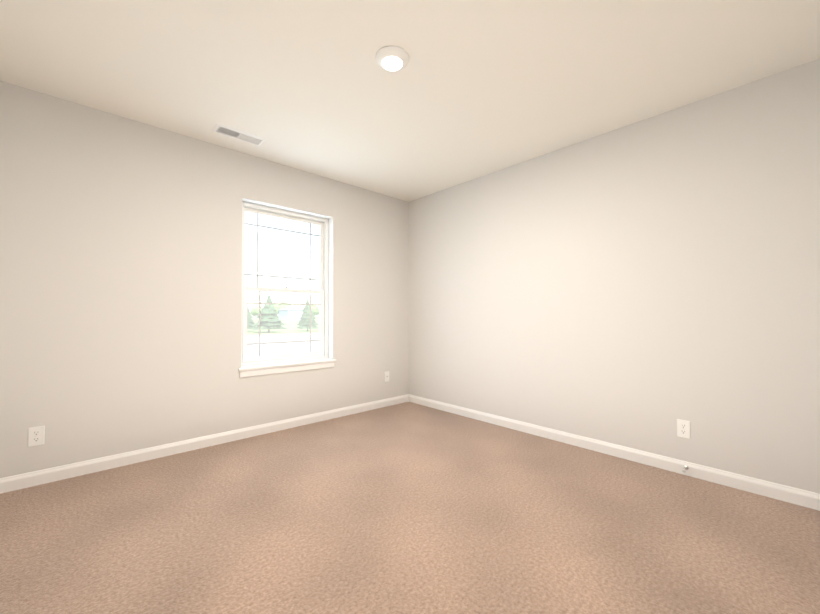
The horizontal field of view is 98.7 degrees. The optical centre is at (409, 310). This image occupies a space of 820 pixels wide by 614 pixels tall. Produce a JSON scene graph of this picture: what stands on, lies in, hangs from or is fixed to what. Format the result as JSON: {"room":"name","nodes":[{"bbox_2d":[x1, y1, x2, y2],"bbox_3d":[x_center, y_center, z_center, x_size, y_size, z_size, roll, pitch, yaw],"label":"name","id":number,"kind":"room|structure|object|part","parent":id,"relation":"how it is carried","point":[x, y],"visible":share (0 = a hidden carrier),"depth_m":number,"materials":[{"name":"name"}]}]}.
{"room":"empty bedroom","nodes":[
{"label":"empty bedroom","id":0,"kind":"room"},
{"bbox_2d":[0,81,408,477],"bbox_3d":[-1.338,-0.068,3.196,3.770,2.560,0.160,1,-1,-43],"label":"wall","id":1,"kind":"structure","parent":0,"point":[120,279],"depth_m":2.56,"materials":[{"name":"white paint"}]},
{"bbox_2d":[28,426,44,446],"bbox_3d":[-2.306,0.777,2.172,0.070,0.115,0.008,1,-1,-43],"label":"electrical outlet","id":2,"kind":"object","parent":1,"relation":"attached to","point":[35,436],"visible":1,"depth_m":2.17,"materials":[{"name":"white plastic"}]},
{"bbox_2d":[32,431,39,441],"bbox_3d":[-2.304,0.777,2.171,0.034,0.068,0.003,1,-1,-43],"label":"receptacle","id":3,"kind":"object","parent":2,"relation":"attached to","point":[35,434],"depth_m":2.17,"materials":[{"name":"white plastic"}]},
{"bbox_2d":[0,394,408,493],"bbox_3d":[-1.279,1.048,3.116,3.450,0.086,0.014,1,-1,-43],"label":"baseboard","id":4,"kind":"structure","parent":1,"relation":"attached to","point":[29,479],"depth_m":2.63,"materials":[{"name":"white paint"}]},
{"bbox_2d":[241,201,328,365],"bbox_3d":[-1.199,-0.230,3.394,0.880,1.450,0.084,1,-1,-43],"label":"window","id":5,"kind":"structure","parent":1,"relation":"in","point":[324,221],"depth_m":3.41,"materials":[{"name":"white plastic"}]},
{"bbox_2d":[245,213,319,289],"bbox_3d":[-1.208,-0.546,3.408,0.744,0.681,0.006,1,-1,-43],"label":"window grille","id":6,"kind":"object","parent":5,"relation":"attached to","point":[309,278],"depth_m":3.40,"materials":[{"name":"grey"}]},
{"bbox_3d":[-1.187,0.128,3.375,0.796,0.673,0.030,1,-1,-43],"label":"window sash","id":7,"kind":"part","parent":5,"relation":"part of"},
{"bbox_3d":[-1.210,-0.544,3.411,0.804,0.745,0.028,1,-1,-43],"label":"window sash","id":8,"kind":"part","parent":5,"relation":"part of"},
{"bbox_3d":[-1.198,-0.235,3.393,0.752,1.312,0.038,1,-1,-43],"label":"glass","id":9,"kind":"part","parent":5,"relation":"part of","materials":[{"name":"clear glass"}]},
{"bbox_2d":[247,291,320,355],"bbox_3d":[-1.183,0.122,3.372,0.724,0.589,0.006,1,-1,-43],"label":"window grille","id":10,"kind":"object","parent":5,"relation":"attached to","point":[259,303],"depth_m":3.28,"materials":[{"name":"grey"}]},
{"bbox_3d":[-1.174,0.420,3.358,0.604,0.008,0.009,1,-1,-43],"label":"window lift rail","id":11,"kind":"part","parent":5,"relation":"part of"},
{"bbox_2d":[238,358,335,370],"bbox_3d":[-1.131,0.505,3.311,0.932,0.022,0.124,1,-1,-43],"label":"window sill","id":12,"kind":"structure","parent":1,"relation":"attached to","point":[263,366],"depth_m":3.25,"materials":[{"name":"white paint"}]},
{"bbox_2d":[240,362,333,377],"bbox_3d":[-1.106,0.546,3.282,0.904,0.062,0.015,1,-1,-43],"label":"apron","id":13,"kind":"object","parent":1,"relation":"attached to","point":[268,371],"visible":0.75,"depth_m":3.23,"materials":[{"name":"white paint"}]},
{"bbox_2d":[384,371,388,381],"bbox_3d":[-0.263,0.764,4.058,0.070,0.115,0.018,1,-1,-43],"label":"outlet plate","id":14,"kind":"object","parent":1,"relation":"attached to","point":[386,376],"visible":1,"depth_m":4.05,"materials":[{"name":"white plastic"}]},
{"bbox_2d":[0,402,819,613],"bbox_3d":[-0.094,1.132,1.836,3.770,0.120,3.820,1,-1,-43],"label":"floor","id":15,"kind":"structure","parent":0,"point":[407,508],"depth_m":1.70,"materials":[{"name":"carpet"}]},
{"bbox_2d":[0,0,819,201],"bbox_3d":[-0.094,-1.437,1.873,3.770,0.140,3.820,1,-1,-43],"label":"ceiling","id":16,"kind":"structure","parent":0,"point":[473,89],"depth_m":1.99,"materials":[{"name":"white paint"}]},
{"bbox_2d":[211,123,265,145],"bbox_3d":[-1.318,-1.350,2.722,0.356,0.010,0.152,1,-1,-43],"label":"ceiling vent","id":17,"kind":"object","parent":16,"relation":"in","point":[237,134],"visible":1,"depth_m":2.71,"materials":[{"name":"white metal"}]},
{"bbox_2d":[375,46,408,71],"bbox_3d":[-0.097,-1.348,1.911,0.181,0.037,0.181,1,-1,-43],"label":"ceiling light","id":18,"kind":"object","parent":16,"relation":"attached to","point":[392,58],"visible":1,"depth_m":1.88,"materials":[{"name":"white glass"}]},
{"bbox_2d":[409,58,819,493],"bbox_3d":[1.284,-0.071,3.021,0.160,2.560,3.660,1,-1,-43],"label":"wall","id":19,"kind":"structure","parent":0,"point":[644,284],"depth_m":2.46,"materials":[{"name":"white paint"}]},
{"bbox_2d":[408,394,819,510],"bbox_3d":[1.166,1.046,3.004,0.014,0.086,3.500,1,-1,-43],"label":"baseboard","id":20,"kind":"structure","parent":19,"relation":"attached to","point":[801,497],"depth_m":2.44,"materials":[{"name":"white paint"}]},
{"bbox_2d":[677,419,689,438],"bbox_3d":[1.804,0.782,2.323,0.008,0.115,0.070,1,-1,-43],"label":"electrical outlet","id":21,"kind":"object","parent":19,"relation":"attached to","point":[683,428],"visible":1,"depth_m":2.32,"materials":[{"name":"white plastic"}]},
{"bbox_2d":[680,424,686,433],"bbox_3d":[1.802,0.782,2.321,0.003,0.068,0.034,1,-1,-43],"label":"receptacle","id":22,"kind":"object","parent":21,"relation":"attached to","point":[683,427],"depth_m":2.32,"materials":[{"name":"white plastic"}]},
{"label":"outside","id":23,"kind":"structure","parent":0,"visible":0},
{"bbox_2d":[247,317,319,335],"bbox_3d":[-60.500,4.343,179.954,450.000,0.300,460.000,1,-1,-43],"label":"ground","id":24,"kind":"structure","parent":23,"point":[291,326],"depth_m":37.13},
{"bbox_2d":[247,306,255,328],"bbox_3d":[-16.364,0.350,34.778,2.533,3.496,2.553,1,-1,-43],"label":"tree","id":25,"kind":"object","parent":24,"relation":"on","point":[250,322],"depth_m":34.55,"materials":[{"name":"green plant"}]},
{"bbox_2d":[252,294,286,331],"bbox_3d":[-13.216,0.272,33.070,3.184,3.602,2.968,1,-1,-43],"label":"tree","id":26,"kind":"object","parent":24,"relation":"on","point":[270,315],"depth_m":32.39,"materials":[{"name":"green plant"}]},
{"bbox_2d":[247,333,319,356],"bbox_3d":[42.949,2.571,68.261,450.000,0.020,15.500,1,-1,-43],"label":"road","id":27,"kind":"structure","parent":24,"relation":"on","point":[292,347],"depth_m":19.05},
{"bbox_2d":[248,301,319,316],"bbox_3d":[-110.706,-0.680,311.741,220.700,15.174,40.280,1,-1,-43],"label":"tree","id":28,"kind":"object","parent":24,"relation":"on","point":[255,310],"depth_m":309.75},
{"bbox_2d":[279,306,311,319],"bbox_3d":[-41.934,0.958,129.043,10.000,5.000,8.800,1,-1,-43],"label":"house","id":29,"kind":"structure","parent":24,"relation":"on","point":[293,314],"depth_m":125.32,"materials":[{"name":"white"}]},
{"bbox_2d":[297,298,318,330],"bbox_3d":[-10.360,0.414,35.566,2.480,3.390,2.473,1,-1,-43],"label":"tree","id":30,"kind":"object","parent":24,"relation":"on","point":[304,323],"depth_m":35.09,"materials":[{"name":"green plant"}]}
]}

